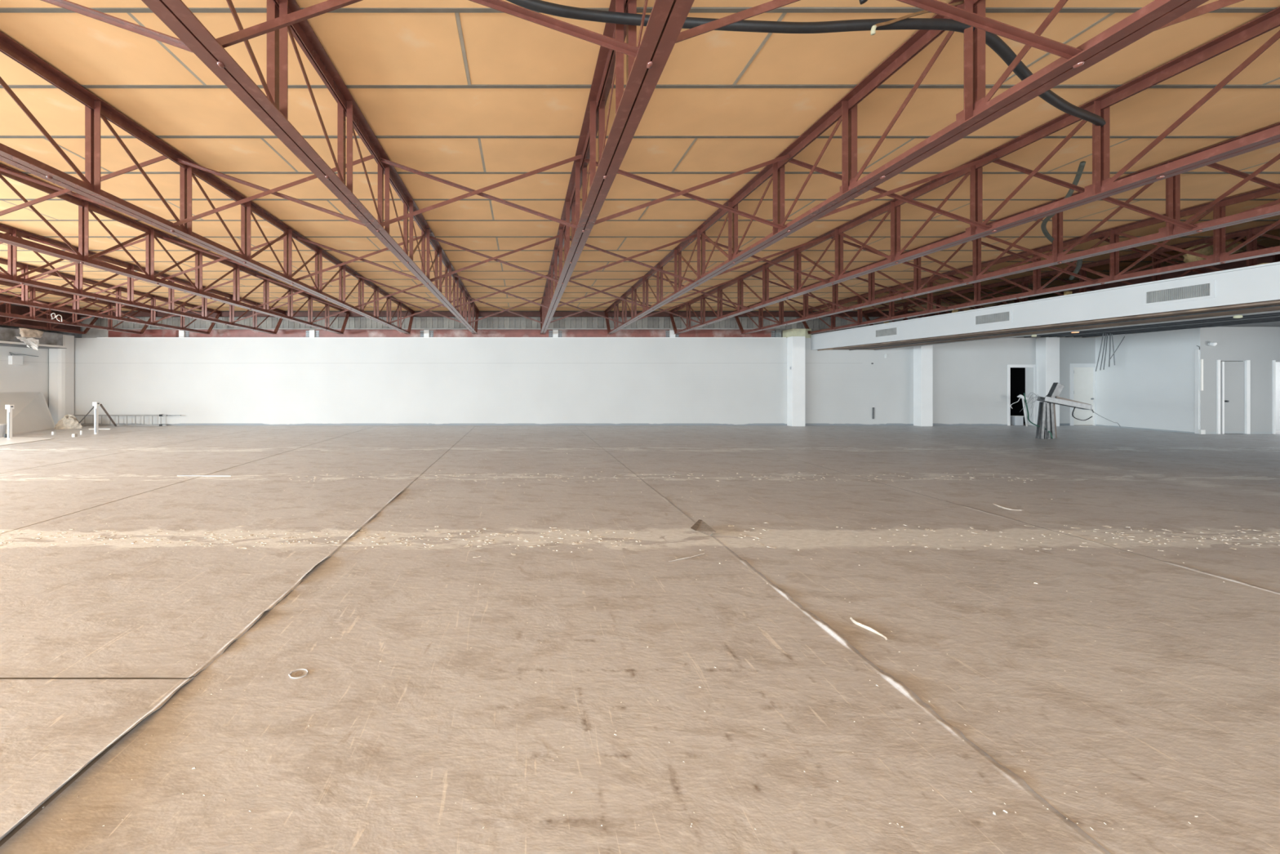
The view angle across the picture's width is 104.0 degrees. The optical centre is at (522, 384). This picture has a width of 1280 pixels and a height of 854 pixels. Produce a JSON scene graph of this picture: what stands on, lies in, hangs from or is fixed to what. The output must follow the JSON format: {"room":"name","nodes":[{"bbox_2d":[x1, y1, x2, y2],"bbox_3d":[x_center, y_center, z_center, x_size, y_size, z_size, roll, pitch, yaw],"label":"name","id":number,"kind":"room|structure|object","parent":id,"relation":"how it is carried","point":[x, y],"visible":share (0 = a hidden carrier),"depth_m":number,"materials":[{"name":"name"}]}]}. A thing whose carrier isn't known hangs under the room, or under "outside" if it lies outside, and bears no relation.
{"room":"empty warehouse","nodes":[
{"label":"empty warehouse","id":0,"kind":"room"},
{"bbox_2d":[18,328,44,337],"bbox_3d":[-15.743,-1.621,15.695,0.152,0.300,0.643,0,0,9],"label":"roll","id":1,"kind":"object","parent":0,"point":[24,332],"visible":1,"depth_m":15.64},
{"bbox_2d":[0,302,81,408],"bbox_3d":[-17.375,-0.650,2.600,0.250,4.400,33.200,0,0,0],"label":"wall","id":2,"kind":"structure","parent":0,"point":[33,375],"depth_m":17.06,"materials":[{"name":"paint"}]},
{"bbox_2d":[8,351,38,364],"bbox_3d":[-17.180,-0.870,16.905,0.139,0.419,1.030,0,0,0],"label":"electrical box","id":3,"kind":"object","parent":2,"relation":"attached to","point":[12,360],"visible":1,"depth_m":16.54,"materials":[{"name":"white plastic"}]},
{"bbox_2d":[0,327,66,348],"bbox_3d":[-16.740,-1.522,15.720,1.020,0.515,3.440,0,0,0],"label":"duct","id":4,"kind":"object","parent":2,"relation":"attached to","point":[48,340],"visible":0.86,"depth_m":16.41,"materials":[{"name":"metal"}]},
{"bbox_2d":[14,336,39,350],"bbox_3d":[-16.207,-1.331,16.041,0.218,0.417,0.838,0,0,0],"label":"plastic sheet","id":5,"kind":"object","parent":4,"relation":"hanging from","point":[34,343],"visible":0.99,"depth_m":16.17,"materials":[{"name":"white"}]},
{"bbox_2d":[0,303,80,331],"bbox_3d":[-17.175,-2.300,17.300,0.050,0.700,3.400,0,0,0],"label":"panel","id":6,"kind":"object","parent":2,"relation":"attached to","point":[19,310],"visible":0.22,"depth_m":17.30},
{"bbox_2d":[48,334,74,425],"bbox_3d":[-16.965,-0.127,18.000,0.510,3.346,0.500,0,0,0],"label":"pilaster","id":7,"kind":"object","parent":2,"relation":"attached to","point":[61,361],"visible":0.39,"depth_m":17.82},
{"bbox_2d":[74,337,1095,425],"bbox_3d":[2.075,-0.088,18.430,38.650,3.276,0.260,0,0,0],"label":"wall","id":8,"kind":"structure","parent":0,"point":[205,381],"depth_m":18.30,"materials":[{"name":"paint"}]},
{"bbox_2d":[107,329,178,337],"bbox_3d":[-14.425,-1.919,18.670,2.730,0.315,0.140,0,0,0],"label":"steel beam","id":9,"kind":"structure","parent":8,"relation":"on","point":[148,333],"depth_m":18.66,"materials":[{"name":"metal"}]},
{"bbox_2d":[185,329,309,337],"bbox_3d":[-10.475,-1.919,18.670,4.730,0.315,0.140,0,0,0],"label":"steel beam","id":10,"kind":"structure","parent":8,"relation":"on","point":[214,333],"depth_m":18.66,"materials":[{"name":"metal"}]},
{"bbox_2d":[315,329,423,337],"bbox_3d":[-5.825,-1.919,18.670,4.130,0.315,0.140,0,0,0],"label":"steel beam","id":11,"kind":"structure","parent":8,"relation":"on","point":[318,333],"depth_m":18.66,"materials":[{"name":"metal"}]},
{"bbox_2d":[97,337,786,337],"bbox_3d":[-3.025,-1.737,18.394,25.750,0.022,0.212,0,0,0],"label":"trim","id":12,"kind":"structure","parent":8,"relation":"on","point":[97,337],"depth_m":18.29,"materials":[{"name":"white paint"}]},
{"bbox_2d":[429,329,552,337],"bbox_3d":[-1.200,-1.919,18.670,4.680,0.315,0.140,0,0,0],"label":"steel beam","id":13,"kind":"structure","parent":8,"relation":"on","point":[433,333],"depth_m":18.66,"materials":[{"name":"metal"}]},
{"bbox_2d":[558,329,669,337],"bbox_3d":[3.475,-1.919,18.670,4.230,0.315,0.140,0,0,0],"label":"steel beam","id":14,"kind":"structure","parent":8,"relation":"on","point":[562,333],"depth_m":18.66,"materials":[{"name":"metal"}]},
{"bbox_2d":[675,329,774,337],"bbox_3d":[7.710,-1.919,18.670,3.800,0.315,0.140,0,0,0],"label":"steel beam","id":15,"kind":"structure","parent":8,"relation":"on","point":[693,333],"depth_m":18.66,"materials":[{"name":"metal"}]},
{"bbox_2d":[782,328,805,426],"bbox_3d":[10.120,-0.242,18.268,0.488,3.576,0.664,0,0,0],"label":"pilaster","id":16,"kind":"object","parent":8,"relation":"attached to","point":[795,337],"visible":0.99,"depth_m":17.94,"materials":[{"name":"white paint"}]},
{"bbox_2d":[913,345,933,426],"bbox_3d":[14.815,-0.087,18.119,0.430,3.266,0.359,0,0,0],"label":"pilaster","id":17,"kind":"object","parent":8,"relation":"attached to","point":[922,355],"visible":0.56,"depth_m":17.94,"materials":[{"name":"white paint"}]},
{"bbox_2d":[1007,364,1035,425],"bbox_3d":[18.630,0.407,18.422,1.040,2.275,0.295,0,0,0],"label":"door","id":18,"kind":"structure","parent":8,"relation":"in","point":[1030,370],"depth_m":18.29,"materials":[{"name":"white paint"}]},
{"bbox_2d":[1035,337,1059,426],"bbox_3d":[19.425,-0.087,18.119,0.510,3.266,0.359,0,0,0],"label":"pilaster","id":19,"kind":"object","parent":8,"relation":"attached to","point":[1047,348],"visible":0.66,"depth_m":17.94,"materials":[{"name":"white paint"}]},
{"bbox_2d":[1070,363,1096,425],"bbox_3d":[20.965,0.388,18.323,1.030,2.315,0.095,0,0,0],"label":"door","id":20,"kind":"structure","parent":8,"relation":"in","point":[1082,375],"depth_m":18.33,"materials":[{"name":"white paint"}]},
{"bbox_2d":[81,316,1101,337],"bbox_3d":[3.975,-2.150,19.246,42.850,1.500,0.208,0,0,0],"label":"roof beam","id":21,"kind":"structure","parent":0,"point":[353,322],"depth_m":19.15,"materials":[{"name":"metal"}]},
{"bbox_2d":[77,311,951,316],"bbox_3d":[3.875,-2.715,19.065,42.250,0.190,0.170,0,0,0],"label":"trim","id":22,"kind":"structure","parent":21,"relation":"attached to","point":[140,313],"depth_m":18.98,"materials":[{"name":"brown metal"}]},
{"bbox_2d":[0,423,1279,853],"bbox_3d":[4.000,1.585,3.250,43.200,0.171,35.100,0,0,0],"label":"floor","id":23,"kind":"structure","parent":0,"point":[1181,643],"depth_m":2.91,"materials":[{"name":"concrete"}]},
{"bbox_2d":[0,436,53,445],"bbox_3d":[-13.882,1.535,12.783,2.368,0.014,4.466,0,0,-42],"label":"board","id":24,"kind":"object","parent":23,"relation":"on","point":[3,441],"visible":1,"depth_m":13.29,"materials":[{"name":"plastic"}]},
{"bbox_2d":[4,404,13,439],"bbox_3d":[-14.266,1.059,13.640,0.165,0.970,0.130,0,0,0],"label":"bollard","id":25,"kind":"object","parent":24,"relation":"on","point":[9,407],"visible":0.92,"depth_m":13.60,"materials":[{"name":"metal"}]},
{"bbox_2d":[0,391,55,434],"bbox_3d":[-16.299,0.905,15.885,1.872,1.291,3.350,0,0,0],"label":"sheet","id":26,"kind":"object","parent":23,"relation":"on","point":[31,412],"visible":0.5,"depth_m":16.32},
{"bbox_2d":[53,413,83,429],"bbox_3d":[-15.753,1.293,17.023,0.857,0.502,0.539,0,0,0],"label":"rubble pile","id":27,"kind":"object","parent":23,"relation":"on","point":[68,421],"visible":1,"depth_m":16.88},
{"bbox_2d":[92,401,100,434],"bbox_3d":[-13.175,1.048,15.156,0.165,0.993,0.130,0,0,0],"label":"bollard","id":28,"kind":"object","parent":23,"relation":"on","point":[95,404],"visible":1,"depth_m":15.12,"materials":[{"name":"white paint"}]},
{"bbox_2d":[73,413,181,426],"bbox_3d":[-14.625,1.336,18.095,3.950,0.438,0.090,0,0,0],"label":"ladder","id":29,"kind":"object","parent":23,"relation":"on","point":[160,415],"visible":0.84,"depth_m":18.07,"materials":[{"name":"metal"}]},
{"bbox_2d":[0,440,1279,830],"bbox_3d":[2.129,1.539,8.178,31.926,0.011,13.088,0,0,0],"label":"crumbs","id":30,"kind":"object","parent":23,"relation":"on","point":[1106,526],"visible":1,"depth_m":4.90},
{"bbox_2d":[690,519,715,535],"bbox_3d":[1.877,1.520,5.205,0.206,0.051,0.417,0,0,0],"label":"flap","id":31,"kind":"object","parent":23,"relation":"on","point":[700,526],"visible":1,"depth_m":5.17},
{"bbox_2d":[1023,382,1120,439],"bbox_3d":[15.765,0.753,14.129,3.184,1.593,0.808,0,0,0],"label":"pole","id":32,"kind":"object","parent":23,"relation":"on","point":[1046,425],"visible":1,"depth_m":13.86,"materials":[{"name":"metal"}]},
{"bbox_2d":[1036,395,1093,409],"bbox_3d":[15.405,0.536,13.918,1.353,0.382,0.220,0,0,0],"label":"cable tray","id":33,"kind":"object","parent":32,"relation":"on","point":[1051,400],"depth_m":13.83,"materials":[{"name":"metal"}]},
{"bbox_2d":[0,0,1279,311],"bbox_3d":[3.925,-2.882,2.525,42.950,0.136,33.650,0,0,0],"label":"ceiling","id":34,"kind":"structure","parent":0,"point":[466,93],"depth_m":5.64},
{"bbox_2d":[0,293,102,333],"bbox_3d":[-16.350,-2.327,8.890,0.186,0.966,20.260,0,0,0],"label":"roof truss","id":35,"kind":"object","parent":34,"relation":"attached to","point":[49,327],"visible":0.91,"depth_m":16.90,"materials":[{"name":"metal"}]},
{"bbox_2d":[0,280,156,333],"bbox_3d":[-14.230,-2.327,8.890,0.186,0.966,20.260,0,0,0],"label":"roof truss","id":36,"kind":"object","parent":34,"relation":"attached to","point":[33,317],"visible":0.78,"depth_m":15.38,"materials":[{"name":"metal"}]},
{"bbox_2d":[0,274,51,305],"bbox_3d":[-12.982,-2.327,12.300,2.460,0.883,0.111,0,0,0],"label":"brace","id":37,"kind":"object","parent":36,"relation":"attached to","point":[48,275],"visible":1,"depth_m":12.24,"materials":[{"name":"red paint"}]},
{"bbox_2d":[0,257,221,333],"bbox_3d":[-11.735,-2.327,8.890,0.186,0.966,20.260,0,0,0],"label":"roof truss","id":38,"kind":"object","parent":34,"relation":"attached to","point":[24,268],"visible":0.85,"depth_m":13.50,"materials":[{"name":"metal"}]},
{"bbox_2d":[53,274,142,308],"bbox_3d":[-10.488,-2.327,12.300,2.460,0.883,0.111,0,0,0],"label":"brace","id":39,"kind":"object","parent":38,"relation":"attached to","point":[68,278],"visible":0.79,"depth_m":12.24,"materials":[{"name":"red paint"}]},
{"bbox_2d":[70,297,147,324],"bbox_3d":[-12.982,-2.327,15.450,2.460,0.883,0.111,0,0,0],"label":"brace","id":40,"kind":"object","parent":38,"relation":"attached to","point":[108,309],"visible":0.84,"depth_m":15.40,"materials":[{"name":"red paint"}]},
{"bbox_2d":[0,223,285,333],"bbox_3d":[-9.240,-2.327,8.890,0.186,0.966,20.260,0,0,0],"label":"roof truss","id":41,"kind":"object","parent":34,"relation":"attached to","point":[11,275],"visible":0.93,"depth_m":10.94,"materials":[{"name":"metal"}]},
{"bbox_2d":[150,296,227,324],"bbox_3d":[-10.488,-2.327,15.450,2.460,0.883,0.111,0,0,0],"label":"brace","id":42,"kind":"object","parent":41,"relation":"attached to","point":[188,309],"visible":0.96,"depth_m":15.40,"materials":[{"name":"red paint"}]},
{"bbox_2d":[153,274,251,308],"bbox_3d":[-7.992,-2.327,12.300,2.460,0.883,0.111,0,0,0],"label":"brace","id":43,"kind":"object","parent":41,"relation":"attached to","point":[247,275],"visible":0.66,"depth_m":12.24,"materials":[{"name":"red paint"}]},
{"bbox_2d":[0,163,350,333],"bbox_3d":[-6.745,-2.327,8.890,0.186,0.966,20.260,0,0,0],"label":"roof truss","id":44,"kind":"object","parent":34,"relation":"attached to","point":[85,206],"visible":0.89,"depth_m":8.86,"materials":[{"name":"metal"}]},
{"bbox_2d":[23,235,145,281],"bbox_3d":[-7.992,-2.327,9.100,2.460,0.883,0.111,0,0,0],"label":"brace","id":45,"kind":"object","parent":44,"relation":"attached to","point":[30,237],"visible":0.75,"depth_m":9.04,"materials":[{"name":"red paint"}]},
{"bbox_2d":[229,296,306,324],"bbox_3d":[-7.992,-2.327,15.450,2.460,0.883,0.111,0,0,0],"label":"brace","id":46,"kind":"object","parent":44,"relation":"attached to","point":[304,296],"visible":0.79,"depth_m":15.40,"materials":[{"name":"red paint"}]},
{"bbox_2d":[253,274,351,308],"bbox_3d":[-5.497,-2.327,12.300,2.460,0.883,0.111,0,0,0],"label":"brace","id":47,"kind":"object","parent":44,"relation":"attached to","point":[348,275],"visible":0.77,"depth_m":12.24,"materials":[{"name":"red paint"}]},
{"bbox_2d":[0,31,414,333],"bbox_3d":[-4.250,-2.327,8.890,0.186,0.966,20.260,0,0,0],"label":"roof truss","id":48,"kind":"object","parent":34,"relation":"attached to","point":[95,108],"visible":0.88,"depth_m":5.72,"materials":[{"name":"metal"}]},
{"bbox_2d":[0,155,167,216],"bbox_3d":[-5.497,-2.327,5.950,2.460,0.883,0.111,0,0,0],"label":"brace","id":49,"kind":"object","parent":48,"relation":"attached to","point":[61,191],"visible":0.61,"depth_m":5.89,"materials":[{"name":"red paint"}]},
{"bbox_2d":[158,235,283,281],"bbox_3d":[-5.497,-2.327,9.100,2.460,0.883,0.111,0,0,0],"label":"brace","id":50,"kind":"object","parent":48,"relation":"attached to","point":[222,258],"visible":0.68,"depth_m":9.04,"materials":[{"name":"red paint"}]},
{"bbox_2d":[308,296,384,324],"bbox_3d":[-5.497,-2.327,15.450,2.460,0.883,0.111,0,0,0],"label":"brace","id":51,"kind":"object","parent":48,"relation":"attached to","point":[345,309],"visible":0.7,"depth_m":15.46,"materials":[{"name":"red paint"}]},
{"bbox_2d":[353,274,448,308],"bbox_3d":[-3.002,-2.327,12.300,2.460,0.883,0.111,0,0,0],"label":"brace","id":52,"kind":"object","parent":48,"relation":"attached to","point":[356,275],"visible":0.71,"depth_m":12.31,"materials":[{"name":"red paint"}]},
{"bbox_2d":[141,0,479,333],"bbox_3d":[-1.755,-2.327,8.890,0.186,0.966,20.260,0,0,0],"label":"roof truss","id":53,"kind":"object","parent":34,"relation":"attached to","point":[272,109],"visible":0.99,"depth_m":4.20,"materials":[{"name":"metal"}]},
{"bbox_2d":[40,0,193,53],"bbox_3d":[-3.002,-2.327,2.800,2.460,0.883,0.111,0,0,0],"label":"brace","id":54,"kind":"object","parent":53,"relation":"attached to","point":[65,4],"visible":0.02,"depth_m":2.85,"materials":[{"name":"red paint"}]},
{"bbox_2d":[170,154,375,226],"bbox_3d":[-3.002,-2.327,5.950,2.460,0.883,0.111,0,0,0],"label":"brace","id":55,"kind":"object","parent":53,"relation":"attached to","point":[266,191],"visible":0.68,"depth_m":5.90,"materials":[{"name":"red paint"}]},
{"bbox_2d":[293,235,426,281],"bbox_3d":[-3.002,-2.327,9.100,2.460,0.883,0.111,0,0,0],"label":"brace","id":56,"kind":"object","parent":53,"relation":"attached to","point":[356,258],"visible":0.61,"depth_m":9.11,"materials":[{"name":"red paint"}]},
{"bbox_2d":[387,296,466,324],"bbox_3d":[-3.002,-2.327,15.450,2.460,0.883,0.111,0,0,0],"label":"brace","id":57,"kind":"object","parent":53,"relation":"attached to","point":[424,309],"visible":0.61,"depth_m":15.46,"materials":[{"name":"red paint"}]},
{"bbox_2d":[216,0,639,57],"bbox_3d":[-0.507,-2.327,2.800,2.460,0.883,0.111,0,0,0],"label":"brace","id":58,"kind":"object","parent":53,"relation":"attached to","point":[307,13],"visible":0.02,"depth_m":2.81,"materials":[{"name":"red paint"}]},
{"bbox_2d":[380,154,582,228],"bbox_3d":[-0.507,-2.327,5.950,2.460,0.883,0.111,0,0,0],"label":"brace","id":59,"kind":"object","parent":53,"relation":"attached to","point":[472,192],"visible":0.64,"depth_m":5.90,"materials":[{"name":"red paint"}]},
{"bbox_2d":[429,235,559,282],"bbox_3d":[-0.507,-2.327,9.100,2.460,0.883,0.111,0,0,0],"label":"brace","id":60,"kind":"object","parent":53,"relation":"attached to","point":[490,259],"visible":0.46,"depth_m":9.05,"materials":[{"name":"red paint"}]},
{"bbox_2d":[453,273,551,308],"bbox_3d":[-0.507,-2.327,12.300,2.460,0.883,0.111,0,0,0],"label":"brace","id":61,"kind":"object","parent":53,"relation":"attached to","point":[549,274],"visible":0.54,"depth_m":12.25,"materials":[{"name":"red paint"}]},
{"bbox_2d":[539,0,694,333],"bbox_3d":[0.740,-2.327,8.890,0.186,0.966,20.260,0,0,0],"label":"roof truss","id":62,"kind":"object","parent":34,"relation":"attached to","point":[667,19],"visible":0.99,"depth_m":4.15,"materials":[{"name":"metal"}]},
{"bbox_2d":[467,296,545,324],"bbox_3d":[-0.507,-2.327,15.450,2.460,0.883,0.111,0,0,0],"label":"brace","id":63,"kind":"object","parent":62,"relation":"attached to","point":[503,309],"visible":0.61,"depth_m":15.40,"materials":[{"name":"red paint"}]},
{"bbox_2d":[563,234,696,282],"bbox_3d":[1.988,-2.327,9.100,2.460,0.883,0.111,0,0,0],"label":"brace","id":64,"kind":"object","parent":62,"relation":"attached to","point":[624,259],"visible":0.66,"depth_m":9.04,"materials":[{"name":"red paint"}]},
{"bbox_2d":[584,154,789,229],"bbox_3d":[1.988,-2.327,5.950,2.460,0.883,0.111,0,0,0],"label":"brace","id":65,"kind":"object","parent":62,"relation":"attached to","point":[677,193],"visible":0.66,"depth_m":5.89,"materials":[{"name":"red paint"}]},
{"bbox_2d":[675,0,1082,59],"bbox_3d":[1.988,-2.327,2.800,2.460,0.883,0.111,0,0,0],"label":"brace","id":66,"kind":"object","parent":62,"relation":"attached to","point":[935,6],"visible":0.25,"depth_m":2.82,"materials":[{"name":"red paint"}]},
{"bbox_2d":[604,0,1208,333],"bbox_3d":[3.235,-2.327,8.890,0.186,0.966,20.260,0,0,0],"label":"roof truss","id":67,"kind":"object","parent":34,"relation":"attached to","point":[979,111],"visible":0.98,"depth_m":4.25,"materials":[{"name":"metal"}]},
{"bbox_2d":[550,296,624,324],"bbox_3d":[1.988,-2.327,15.450,2.460,0.883,0.111,0,0,0],"label":"brace","id":68,"kind":"object","parent":67,"relation":"attached to","point":[582,309],"visible":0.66,"depth_m":15.40,"materials":[{"name":"red paint"}]},
{"bbox_2d":[553,273,651,309],"bbox_3d":[1.988,-2.327,12.300,2.460,0.883,0.111,0,0,0],"label":"brace","id":69,"kind":"object","parent":67,"relation":"attached to","point":[649,274],"visible":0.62,"depth_m":12.24,"materials":[{"name":"red paint"}]},
{"bbox_2d":[652,273,751,309],"bbox_3d":[4.482,-2.327,12.300,2.460,0.883,0.111,0,0,0],"label":"brace","id":70,"kind":"object","parent":67,"relation":"attached to","point":[748,274],"visible":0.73,"depth_m":12.24,"materials":[{"name":"red paint"}]},
{"bbox_2d":[700,234,831,283],"bbox_3d":[4.482,-2.327,9.100,2.460,0.883,0.111,0,0,0],"label":"brace","id":71,"kind":"object","parent":67,"relation":"attached to","point":[759,259],"visible":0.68,"depth_m":9.04,"materials":[{"name":"red paint"}]},
{"bbox_2d":[788,154,996,230],"bbox_3d":[4.482,-2.327,5.950,2.460,0.883,0.111,0,0,0],"label":"brace","id":72,"kind":"object","parent":67,"relation":"attached to","point":[882,193],"visible":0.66,"depth_m":5.96,"materials":[{"name":"red paint"}]},
{"bbox_2d":[871,0,964,35],"bbox_3d":[2.784,-2.569,3.414,0.903,0.422,0.043,0,0,-16],"label":"copper pipe","id":73,"kind":"object","parent":67,"relation":"attached to","point":[873,27],"visible":0.84,"depth_m":3.34,"materials":[{"name":"paint"}]},
{"bbox_2d":[668,6,1279,333],"bbox_3d":[5.730,-2.327,8.890,0.186,0.966,20.260,0,0,0],"label":"roof truss","id":74,"kind":"object","parent":34,"relation":"attached to","point":[1103,186],"visible":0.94,"depth_m":5.30,"materials":[{"name":"metal"}]},
{"bbox_2d":[626,296,703,324],"bbox_3d":[4.482,-2.327,15.450,2.460,0.883,0.111,0,0,0],"label":"brace","id":75,"kind":"object","parent":74,"relation":"attached to","point":[661,309],"visible":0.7,"depth_m":15.40,"materials":[{"name":"red paint"}]},
{"bbox_2d":[506,0,1106,279],"bbox_3d":[5.791,-2.432,5.838,12.985,0.697,1.707,0,0,-30],"label":"hose","id":76,"kind":"object","parent":74,"relation":"hanging from","point":[993,41],"visible":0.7,"depth_m":3.39,"materials":[{"name":"black rubber"}]},
{"bbox_2d":[1155,0,1244,31],"bbox_3d":[4.482,-2.327,2.800,2.460,0.883,0.111,0,0,0],"label":"brace","id":77,"kind":"object","parent":74,"relation":"attached to","point":[1219,4],"visible":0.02,"depth_m":2.74,"materials":[{"name":"red paint"}]},
{"bbox_2d":[733,122,1279,333],"bbox_3d":[8.225,-2.327,8.890,0.186,0.966,20.260,0,0,0],"label":"roof truss","id":78,"kind":"object","parent":34,"relation":"attached to","point":[1171,231],"visible":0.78,"depth_m":7.52,"materials":[{"name":"metal"}]},
{"bbox_2d":[751,275,848,309],"bbox_3d":[6.978,-2.327,12.300,2.460,0.883,0.111,0,0,0],"label":"brace","id":79,"kind":"object","parent":78,"relation":"attached to","point":[753,276],"visible":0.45,"depth_m":12.35,"materials":[{"name":"red paint"}]},
{"bbox_2d":[831,237,963,283],"bbox_3d":[6.978,-2.327,9.100,2.460,0.883,0.111,0,0,0],"label":"brace","id":80,"kind":"object","parent":78,"relation":"attached to","point":[844,241],"visible":0.41,"depth_m":9.15,"materials":[{"name":"red paint"}]},
{"bbox_2d":[981,234,1102,283],"bbox_3d":[9.473,-2.327,9.100,2.460,0.883,0.111,0,0,0],"label":"brace","id":81,"kind":"object","parent":78,"relation":"attached to","point":[1033,260],"visible":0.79,"depth_m":9.11,"materials":[{"name":"red paint"}]},
{"bbox_2d":[992,159,1196,230],"bbox_3d":[6.978,-2.327,5.950,2.460,0.883,0.111,0,0,0],"label":"brace","id":82,"kind":"object","parent":78,"relation":"attached to","point":[1011,166],"visible":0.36,"depth_m":5.99,"materials":[{"name":"red paint"}]},
{"bbox_2d":[1207,163,1279,214],"bbox_3d":[9.473,-2.327,5.950,2.460,0.883,0.111,0,0,0],"label":"brace","id":83,"kind":"object","parent":78,"relation":"attached to","point":[1223,168],"visible":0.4,"depth_m":5.98,"materials":[{"name":"red paint"}]},
{"bbox_2d":[797,183,1279,333],"bbox_3d":[10.720,-2.327,8.890,0.186,0.966,20.260,0,0,0],"label":"roof truss","id":84,"kind":"object","parent":34,"relation":"attached to","point":[1220,256],"visible":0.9,"depth_m":8.88,"materials":[{"name":"metal"}]},
{"bbox_2d":[788,297,861,324],"bbox_3d":[9.473,-2.327,15.450,2.460,0.883,0.111,0,0,0],"label":"brace","id":85,"kind":"object","parent":84,"relation":"attached to","point":[820,310],"visible":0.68,"depth_m":15.46,"materials":[{"name":"red paint"}]},
{"bbox_2d":[854,273,950,309],"bbox_3d":[9.473,-2.327,12.300,2.460,0.883,0.111,0,0,0],"label":"brace","id":86,"kind":"object","parent":84,"relation":"attached to","point":[948,274],"visible":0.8,"depth_m":12.31,"materials":[{"name":"red paint"}]},
{"bbox_2d":[949,273,1050,304],"bbox_3d":[11.967,-2.327,12.300,2.460,0.883,0.111,0,0,0],"label":"brace","id":87,"kind":"object","parent":84,"relation":"attached to","point":[1048,274],"visible":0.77,"depth_m":12.24,"materials":[{"name":"red paint"}]},
{"bbox_2d":[1098,234,1236,274],"bbox_3d":[11.967,-2.327,9.100,2.460,0.883,0.111,0,0,0],"label":"brace","id":88,"kind":"object","parent":84,"relation":"attached to","point":[1162,259],"visible":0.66,"depth_m":9.04,"materials":[{"name":"red paint"}]},
{"bbox_2d":[862,223,1279,325],"bbox_3d":[13.215,-2.327,8.890,0.186,0.966,20.260,0,0,0],"label":"roof truss","id":89,"kind":"object","parent":34,"relation":"attached to","point":[1248,233],"visible":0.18,"depth_m":10.65,"materials":[{"name":"metal"}]},
{"bbox_2d":[1178,241,1244,262],"bbox_3d":[13.593,-2.625,9.644,2.102,0.782,0.228,0,0,-18],"label":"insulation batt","id":90,"kind":"object","parent":34,"relation":"hanging from","point":[1208,251],"visible":0.3,"depth_m":9.46,"materials":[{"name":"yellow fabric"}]},
{"bbox_2d":[1010,367,1025,423],"bbox_3d":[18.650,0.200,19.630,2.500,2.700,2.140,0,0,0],"label":"doorway","id":91,"kind":"structure","parent":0,"point":[1017,375],"depth_m":19.59,"materials":[{"name":"black"}]},
{"bbox_2d":[1095,328,1199,433],"bbox_3d":[21.280,-0.100,16.732,0.178,3.300,3.188,0,0,8],"label":"wall","id":92,"kind":"structure","parent":0,"point":[1150,385],"depth_m":16.52,"materials":[{"name":"paint"}]},
{"bbox_2d":[1020,311,1279,337],"bbox_3d":[19.225,-1.786,5.150,11.950,0.088,26.300,0,0,0],"label":"ceiling","id":93,"kind":"structure","parent":0,"point":[1270,319],"depth_m":14.83,"materials":[{"name":"metal"}]},
{"bbox_2d":[810,261,1279,351],"bbox_3d":[11.999,-1.542,5.149,2.482,0.585,26.298,0,0,0],"label":"bulkhead","id":94,"kind":"object","parent":93,"relation":"attached to","point":[1255,289],"visible":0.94,"depth_m":9.97,"materials":[{"name":"white paint"}]},
{"bbox_2d":[874,325,898,338],"bbox_3d":[10.951,-1.558,14.755,0.014,0.295,0.892,0,0,-3],"label":"air vent","id":95,"kind":"object","parent":94,"relation":"attached to","point":[890,331],"visible":1,"depth_m":14.71,"materials":[{"name":"metal"}]},
{"bbox_2d":[973,309,1012,326],"bbox_3d":[11.118,-1.558,11.595,0.014,0.295,0.892,0,0,-3],"label":"air vent","id":96,"kind":"object","parent":94,"relation":"attached to","point":[1003,316],"visible":1,"depth_m":11.57,"materials":[{"name":"metal"}]},
{"bbox_2d":[1142,280,1215,306],"bbox_3d":[11.285,-1.558,8.445,0.014,0.295,0.892,0,0,-3],"label":"air vent","id":97,"kind":"object","parent":94,"relation":"attached to","point":[1206,289],"visible":1,"depth_m":8.40,"materials":[{"name":"metal"}]},
{"bbox_2d":[1155,284,1203,302],"bbox_3d":[11.291,-1.558,8.445,0.003,0.205,0.791,0,0,-3],"label":"grille","id":98,"kind":"object","parent":97,"relation":"attached to","point":[1184,292],"depth_m":8.40,"materials":[{"name":"metal"}]},
{"bbox_2d":[1065,245,1275,293],"bbox_3d":[14.425,-2.260,11.200,0.050,0.780,3.600,0,0,0],"label":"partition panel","id":99,"kind":"object","parent":93,"relation":"on","point":[1269,259],"visible":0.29,"depth_m":10.74,"materials":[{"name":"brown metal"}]},
{"bbox_2d":[1200,326,1279,434],"bbox_3d":[23.093,-0.115,15.250,4.215,3.330,0.180,0,0,0],"label":"wall","id":100,"kind":"structure","parent":0,"point":[1260,345],"depth_m":15.16,"materials":[{"name":"paint"}]},
{"bbox_2d":[1195,345,1205,434],"bbox_3d":[20.978,0.174,15.161,0.139,2.740,0.195,0,0,-39],"label":"door frame","id":101,"kind":"structure","parent":100,"relation":"attached to","point":[1197,430],"depth_m":15.19,"materials":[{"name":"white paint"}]},
{"bbox_2d":[1216,360,1250,434],"bbox_3d":[21.982,0.395,15.170,0.999,2.290,0.100,0,0,0],"label":"door","id":102,"kind":"structure","parent":100,"relation":"in","point":[1233,378],"depth_m":15.18,"materials":[{"name":"white paint"}]},
{"bbox_2d":[1271,360,1275,434],"bbox_3d":[23.235,0.400,15.245,0.060,2.280,0.230,0,0,0],"label":"trim","id":103,"kind":"structure","parent":100,"relation":"attached to","point":[1273,362],"depth_m":15.13,"materials":[{"name":"white paint"}]},
{"bbox_2d":[1275,362,1279,430],"bbox_3d":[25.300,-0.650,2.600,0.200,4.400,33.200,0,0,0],"label":"door","id":104,"kind":"structure","parent":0,"point":[1277,364],"depth_m":16.34,"materials":[{"name":"grey paint"}]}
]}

